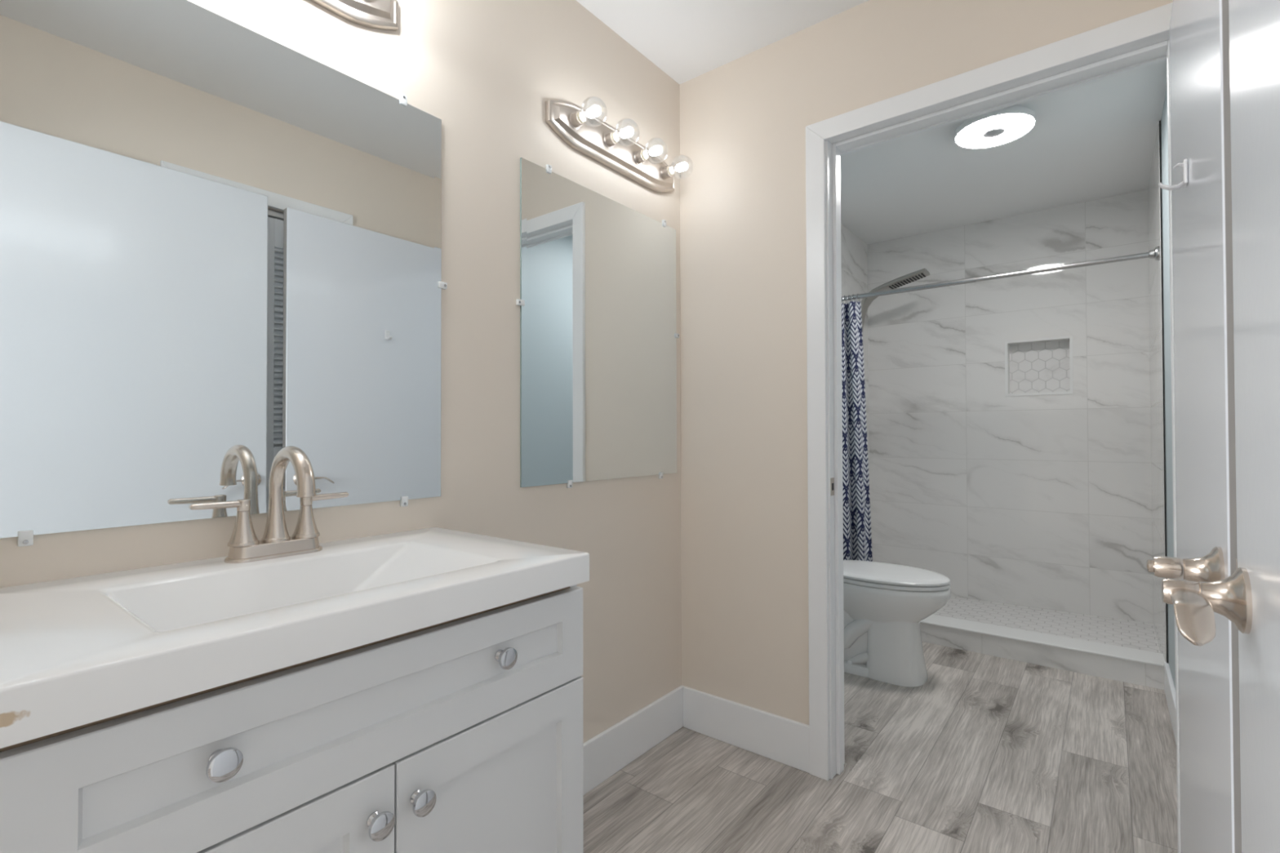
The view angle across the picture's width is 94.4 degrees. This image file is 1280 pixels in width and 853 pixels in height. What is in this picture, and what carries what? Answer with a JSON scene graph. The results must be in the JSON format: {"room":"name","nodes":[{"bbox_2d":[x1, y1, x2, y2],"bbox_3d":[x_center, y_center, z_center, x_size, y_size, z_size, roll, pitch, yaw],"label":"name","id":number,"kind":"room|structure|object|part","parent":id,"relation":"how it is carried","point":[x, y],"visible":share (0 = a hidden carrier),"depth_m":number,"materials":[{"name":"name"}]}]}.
{"room":"bathroom","nodes":[
{"label":"bathroom","id":0,"kind":"room"},
{"bbox_2d":[0,0,681,742],"bbox_3d":[-0.504,-0.100,1.523,0.120,2.440,1.975,-1,-1,38],"label":"wall","id":1,"kind":"structure","parent":0,"point":[487,69],"depth_m":1.59,"materials":[{"name":"beige paint"}]},
{"bbox_2d":[0,0,447,546],"bbox_3d":[-0.720,-0.293,1.147,0.011,0.950,0.789,-1,-1,38],"label":"mirror","id":2,"kind":"object","parent":1,"relation":"attached to","point":[220,242],"visible":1,"depth_m":1.06,"materials":[{"name":"white mirror"}]},
{"bbox_2d":[310,0,398,31],"bbox_3d":[-0.702,-0.943,1.070,0.148,0.132,0.636,-1,-1,38],"label":"vanity light","id":3,"kind":"object","parent":1,"relation":"attached to","point":[383,15],"visible":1,"depth_m":1.29,"materials":[{"name":"silver metal"}]},
{"bbox_2d":[363,0,373,2],"bbox_3d":[-0.584,-0.941,1.268,0.029,0.049,0.049,-1,-1,38],"label":"socket","id":4,"kind":"object","parent":3,"relation":"attached to","point":[364,1],"depth_m":1.28,"materials":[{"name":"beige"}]},
{"bbox_2d":[515,157,679,488],"bbox_3d":[-0.096,-0.287,1.937,0.011,0.946,0.780,-1,-1,38],"label":"mirror","id":5,"kind":"object","parent":1,"relation":"attached to","point":[598,335],"visible":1,"depth_m":1.86,"materials":[{"name":"white mirror"}]},
{"bbox_2d":[545,96,693,192],"bbox_3d":[-0.021,-0.916,1.931,0.148,0.132,0.636,-1,-1,38],"label":"vanity light","id":6,"kind":"object","parent":1,"relation":"attached to","point":[580,129],"visible":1,"depth_m":1.89,"materials":[{"name":"silver metal"}]},
{"bbox_2d":[568,111,586,129],"bbox_3d":[-0.184,-0.917,1.769,0.036,0.049,0.049,-1,-1,38],"label":"socket","id":7,"kind":"object","parent":6,"relation":"attached to","point":[575,121],"depth_m":1.76,"materials":[{"name":"silver metal"}]},
{"bbox_3d":[-0.138,-0.918,1.733,0.086,0.080,0.080,-1,-1,38],"label":"bulb","id":8,"kind":"part","parent":6,"relation":"part of","materials":[{"name":"clear glass"}]},
{"bbox_2d":[603,131,618,148],"bbox_3d":[-0.089,-0.916,1.889,0.036,0.049,0.049,-1,-1,38],"label":"socket","id":9,"kind":"object","parent":6,"relation":"attached to","point":[610,141],"depth_m":1.88,"materials":[{"name":"silver metal"}]},
{"bbox_3d":[-0.043,-0.917,1.853,0.086,0.080,0.080,-1,-1,38],"label":"bulb","id":10,"kind":"part","parent":6,"relation":"part of","materials":[{"name":"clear glass"}]},
{"bbox_2d":[633,149,648,165],"bbox_3d":[0.005,-0.915,2.008,0.036,0.049,0.049,-1,-1,38],"label":"socket","id":11,"kind":"object","parent":6,"relation":"attached to","point":[640,157],"depth_m":2.00,"materials":[{"name":"silver metal"}]},
{"bbox_3d":[0.051,-0.915,1.972,0.086,0.080,0.080,-1,-1,38],"label":"bulb","id":12,"kind":"part","parent":6,"relation":"part of","materials":[{"name":"clear glass"}]},
{"bbox_2d":[660,165,674,180],"bbox_3d":[0.100,-0.913,2.128,0.036,0.049,0.049,-1,-1,38],"label":"socket","id":13,"kind":"object","parent":6,"relation":"attached to","point":[666,171],"depth_m":2.12,"materials":[{"name":"silver metal"}]},
{"bbox_3d":[0.146,-0.914,2.092,0.086,0.080,0.080,-1,-1,38],"label":"bulb","id":14,"kind":"part","parent":6,"relation":"part of","materials":[{"name":"clear glass"}]},
{"bbox_2d":[582,684,684,795],"bbox_3d":[-0.158,1.049,1.835,0.014,0.150,1.036,-1,-1,38],"label":"baseboard","id":15,"kind":"structure","parent":1,"relation":"attached to","point":[615,748],"depth_m":1.98,"materials":[{"name":"white wood"}]},
{"bbox_2d":[840,223,869,479],"bbox_3d":[1.315,-0.074,3.905,0.120,2.440,1.020,-1,-1,38],"label":"wall","id":16,"kind":"structure","parent":0,"point":[854,251],"depth_m":4.03,"materials":[{"name":"stone"}]},
{"bbox_2d":[860,268,929,405],"bbox_3d":[1.561,-0.199,3.738,0.477,1.495,0.126,-1,-1,38],"label":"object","id":17,"kind":"object","parent":16,"relation":"attached to","point":[865,303],"visible":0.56,"depth_m":3.70,"materials":[{"name":"grey metal"}]},
{"bbox_2d":[841,246,1159,301],"bbox_3d":[1.686,-0.753,3.071,1.510,0.062,0.062,-1,-1,38],"label":"curtain rod","id":18,"kind":"object","parent":16,"relation":"attached to","point":[1153,254],"visible":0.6,"depth_m":2.95,"materials":[{"name":"grey metal"}]},
{"bbox_2d":[841,293,872,561],"bbox_3d":[1.198,0.130,3.413,0.274,1.791,0.099,-1,-1,38],"label":"shower curtain","id":19,"kind":"object","parent":18,"relation":"hanging from","point":[857,537],"visible":0.48,"depth_m":3.39,"materials":[{"name":"blue fabric"}]},
{"bbox_2d":[575,0,1167,244],"bbox_3d":[0.894,-1.347,2.062,1.770,0.060,4.535,-1,-1,38],"label":"ceiling","id":20,"kind":"structure","parent":0,"point":[1094,140],"depth_m":2.77,"materials":[{"name":"white paint"}]},
{"bbox_2d":[954,104,1036,148],"bbox_3d":[1.519,-1.284,2.546,0.303,0.055,0.303,-1,-1,38],"label":"ceiling light","id":21,"kind":"object","parent":20,"relation":"attached to","point":[1000,126],"visible":0.98,"depth_m":2.51,"materials":[{"name":"white plastic"}]},
{"bbox_2d":[582,641,1177,852],"bbox_3d":[-0.197,1.132,0.505,4.800,0.050,6.230,-1,-1,38],"label":"floor","id":22,"kind":"structure","parent":0,"point":[990,753],"depth_m":1.86,"materials":[{"name":"grey wood"}]},
{"bbox_2d":[0,584,583,852],"bbox_3d":[-0.526,0.701,0.965,0.515,0.824,0.780,-1,-1,38],"label":"vanity cabinet","id":23,"kind":"object","parent":22,"relation":"on","point":[464,734],"visible":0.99,"depth_m":0.79,"materials":[{"name":"white paint"}]},
{"bbox_3d":[-0.469,0.377,0.665,0.028,0.035,0.035,-1,-1,38],"label":"knob","id":24,"kind":"part","parent":23,"relation":"part of","materials":[{"name":"silver metal"}]},
{"bbox_3d":[-0.387,0.400,0.858,0.058,0.224,0.744,-1,-1,38],"label":"rail","id":25,"kind":"part","parent":23,"relation":"part of","materials":[{"name":"white wood"}]},
{"bbox_2d":[0,527,589,748],"bbox_3d":[-0.534,0.286,0.968,0.511,0.100,0.776,-1,-1,38],"label":"countertop","id":26,"kind":"structure","parent":23,"relation":"on","point":[75,651],"depth_m":0.80,"materials":[{"name":"white stone"}]},
{"bbox_2d":[188,445,348,563],"bbox_3d":[-0.665,0.137,1.099,0.202,0.203,0.202,0,-1,-4],"label":"faucet","id":27,"kind":"object","parent":26,"relation":"on","point":[244,545],"visible":1,"depth_m":1.07,"materials":[{"name":"silver metal"}]},
{"bbox_3d":[-0.727,0.140,1.030,0.022,0.020,0.090,-1,-1,38],"label":"lever","id":28,"kind":"part","parent":27,"relation":"part of","materials":[{"name":"silver metal"}]},
{"bbox_3d":[-0.706,0.180,1.056,0.047,0.060,0.047,-1,-1,38],"label":"handle","id":29,"kind":"part","parent":27,"relation":"part of","materials":[{"name":"silver metal"}]},
{"bbox_3d":[-0.673,0.224,1.097,0.058,0.028,0.161,-1,-1,38],"label":"plate","id":30,"kind":"part","parent":27,"relation":"part of","materials":[{"name":"silver metal"}]},
{"bbox_3d":[-0.626,0.122,1.061,0.166,0.175,0.045,-1,-1,38],"label":"spout","id":31,"kind":"part","parent":27,"relation":"part of","materials":[{"name":"silver metal"}]},
{"bbox_3d":[-0.641,0.181,1.139,0.047,0.060,0.047,-1,-1,38],"label":"handle","id":32,"kind":"part","parent":27,"relation":"part of","materials":[{"name":"silver metal"}]},
{"bbox_3d":[-0.620,0.141,1.166,0.022,0.020,0.090,-1,-1,38],"label":"lever","id":33,"kind":"part","parent":27,"relation":"part of","materials":[{"name":"silver metal"}]},
{"bbox_3d":[-0.472,0.745,0.679,0.020,0.546,0.394,-1,-1,38],"label":"door","id":34,"kind":"part","parent":23,"relation":"part of","materials":[{"name":"white paint"}]},
{"bbox_3d":[-0.351,0.533,0.796,0.028,0.035,0.035,-1,-1,38],"label":"knob","id":35,"kind":"part","parent":23,"relation":"part of","materials":[{"name":"silver metal"}]},
{"bbox_3d":[-0.312,0.533,0.846,0.028,0.035,0.035,-1,-1,38],"label":"knob","id":36,"kind":"part","parent":23,"relation":"part of","materials":[{"name":"silver metal"}]},
{"bbox_3d":[-0.231,0.748,0.984,0.020,0.546,0.377,-1,-1,38],"label":"door","id":37,"kind":"part","parent":23,"relation":"part of","materials":[{"name":"white paint"}]},
{"bbox_3d":[-0.223,0.380,0.977,0.028,0.035,0.035,-1,-1,38],"label":"knob","id":38,"kind":"part","parent":23,"relation":"part of","materials":[{"name":"silver metal"}]},
{"bbox_2d":[843,560,951,687],"bbox_3d":[1.039,0.740,2.808,0.776,0.784,0.450,-1,-1,38],"label":"toilet","id":39,"kind":"object","parent":22,"relation":"on","point":[885,605],"visible":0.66,"depth_m":2.62,"materials":[{"name":"white ceramic"}]},
{"bbox_3d":[1.126,0.696,2.740,0.553,0.018,0.368,-1,-1,38],"label":"seat","id":40,"kind":"part","parent":39,"relation":"part of","materials":[{"name":"white plastic"}]},
{"bbox_3d":[1.125,0.671,2.741,0.555,0.027,0.368,-1,-1,38],"label":"lid","id":41,"kind":"part","parent":39,"relation":"part of","materials":[{"name":"white plastic"}]},
{"bbox_2d":[920,613,1164,689],"bbox_3d":[1.706,1.080,3.061,1.518,0.108,0.172,-1,-1,38],"label":"curb","id":42,"kind":"object","parent":22,"relation":"on","point":[1122,664],"visible":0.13,"depth_m":2.81,"materials":[{"name":"stone"}]},
{"bbox_2d":[679,0,1173,724],"bbox_3d":[0.771,-0.099,1.847,1.720,2.440,0.115,-1,-1,38],"label":"wall","id":43,"kind":"structure","parent":0,"point":[744,121],"depth_m":2.04,"materials":[{"name":"beige paint"}]},
{"bbox_2d":[683,686,809,773],"bbox_3d":[0.360,1.050,2.077,0.496,0.150,0.014,-1,-1,38],"label":"baseboard","id":44,"kind":"structure","parent":43,"relation":"attached to","point":[782,740],"depth_m":2.06,"materials":[{"name":"white wood"}]},
{"bbox_2d":[805,2,1180,852],"bbox_3d":[0.970,0.066,1.687,0.969,2.106,0.149,-1,-1,38],"label":"door frame","id":45,"kind":"structure","parent":43,"relation":"attached to","point":[1154,23],"depth_m":1.89,"materials":[{"name":"white"}]},
{"bbox_3d":[0.620,0.194,1.914,0.003,0.057,0.030,-1,-1,38],"label":"plate","id":46,"kind":"part","parent":45,"relation":"part of","materials":[{"name":"silver metal"}]},
{"bbox_2d":[1146,0,1241,852],"bbox_3d":[0.969,0.084,1.061,0.119,2.030,0.845,-1,-1,39],"label":"door","id":47,"kind":"structure","parent":43,"relation":"in","point":[1205,446],"depth_m":0.88,"materials":[{"name":"white wood"}]},
{"bbox_3d":[0.748,0.198,0.840,0.035,0.041,0.126,-1,-1,39],"label":"lever","id":48,"kind":"part","parent":47,"relation":"part of","materials":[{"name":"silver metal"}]},
{"bbox_2d":[1158,159,1187,190],"bbox_3d":[0.972,-0.457,1.083,0.040,0.047,0.024,-1,-1,38],"label":"hook","id":49,"kind":"object","parent":47,"relation":"attached to","point":[1184,164],"visible":1,"depth_m":1.07,"materials":[{"name":"white plastic"}]},
{"bbox_3d":[0.972,-0.441,1.083,0.038,0.016,0.018,-1,-1,38],"label":"hook arm","id":50,"kind":"part","parent":49,"relation":"part of","materials":[{"name":"white plastic"}]},
{"bbox_3d":[0.986,-0.458,1.072,0.005,0.044,0.024,-1,-1,38],"label":"plate","id":51,"kind":"part","parent":49,"relation":"part of","materials":[{"name":"white plastic"}]},
{"bbox_3d":[0.742,0.191,0.782,0.036,0.068,0.068,-1,-1,39],"label":"lever handle","id":52,"kind":"part","parent":47,"relation":"part of","materials":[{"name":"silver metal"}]},
{"bbox_2d":[867,189,1153,623],"bbox_3d":[2.238,-0.078,3.760,1.510,2.440,0.104,-1,-1,38],"label":"wall","id":53,"kind":"structure","parent":0,"point":[1010,421],"depth_m":3.63,"materials":[{"name":"tile"}]},
{"bbox_2d":[933,595,1159,653],"bbox_3d":[1.976,1.098,3.409,1.510,0.040,0.760,-1,-1,38],"label":"floor","id":54,"kind":"structure","parent":0,"point":[1138,635],"depth_m":3.28,"materials":[{"name":"tile"}]},
{"bbox_2d":[1147,84,1175,688],"bbox_3d":[2.172,-0.096,2.346,0.140,2.440,2.405,-1,-1,38],"label":"wall","id":55,"kind":"structure","parent":0,"point":[1153,189],"depth_m":2.60,"materials":[{"name":"stone"}]},
{"bbox_2d":[1159,120,1168,662],"bbox_3d":[2.232,-0.146,2.529,0.004,2.325,0.011,-1,-1,38],"label":"trim","id":56,"kind":"structure","parent":55,"relation":"attached to","point":[1159,121],"depth_m":2.53,"materials":[{"name":"silver"}]},
{"bbox_2d":[1164,661,1176,743],"bbox_3d":[1.815,1.058,1.986,0.014,0.125,1.378,-1,-1,38],"label":"baseboard","id":57,"kind":"structure","parent":55,"relation":"attached to","point":[1169,687],"depth_m":2.29,"materials":[{"name":"white wood"}]},
{"bbox_3d":[-0.453,-0.115,0.297,1.720,2.440,0.115,-1,-1,38],"label":"wall","id":58,"kind":"structure","parent":0,"visible":0},
{"bbox_2d":[1160,0,1279,852],"bbox_3d":[0.379,0.064,0.316,0.112,2.053,0.920,-1,-1,38],"label":"door","id":59,"kind":"structure","parent":58,"relation":"in","point":[1249,597],"depth_m":0.57,"materials":[{"name":"white wood"}]},
{"bbox_3d":[0.569,0.190,0.616,0.035,0.041,0.126,-1,-1,38],"label":"lever","id":60,"kind":"part","parent":59,"relation":"part of","materials":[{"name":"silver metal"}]},
{"bbox_3d":[0.624,0.183,0.635,0.036,0.068,0.068,-1,-1,38],"label":"lever handle","id":61,"kind":"part","parent":59,"relation":"part of","materials":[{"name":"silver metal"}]}
]}

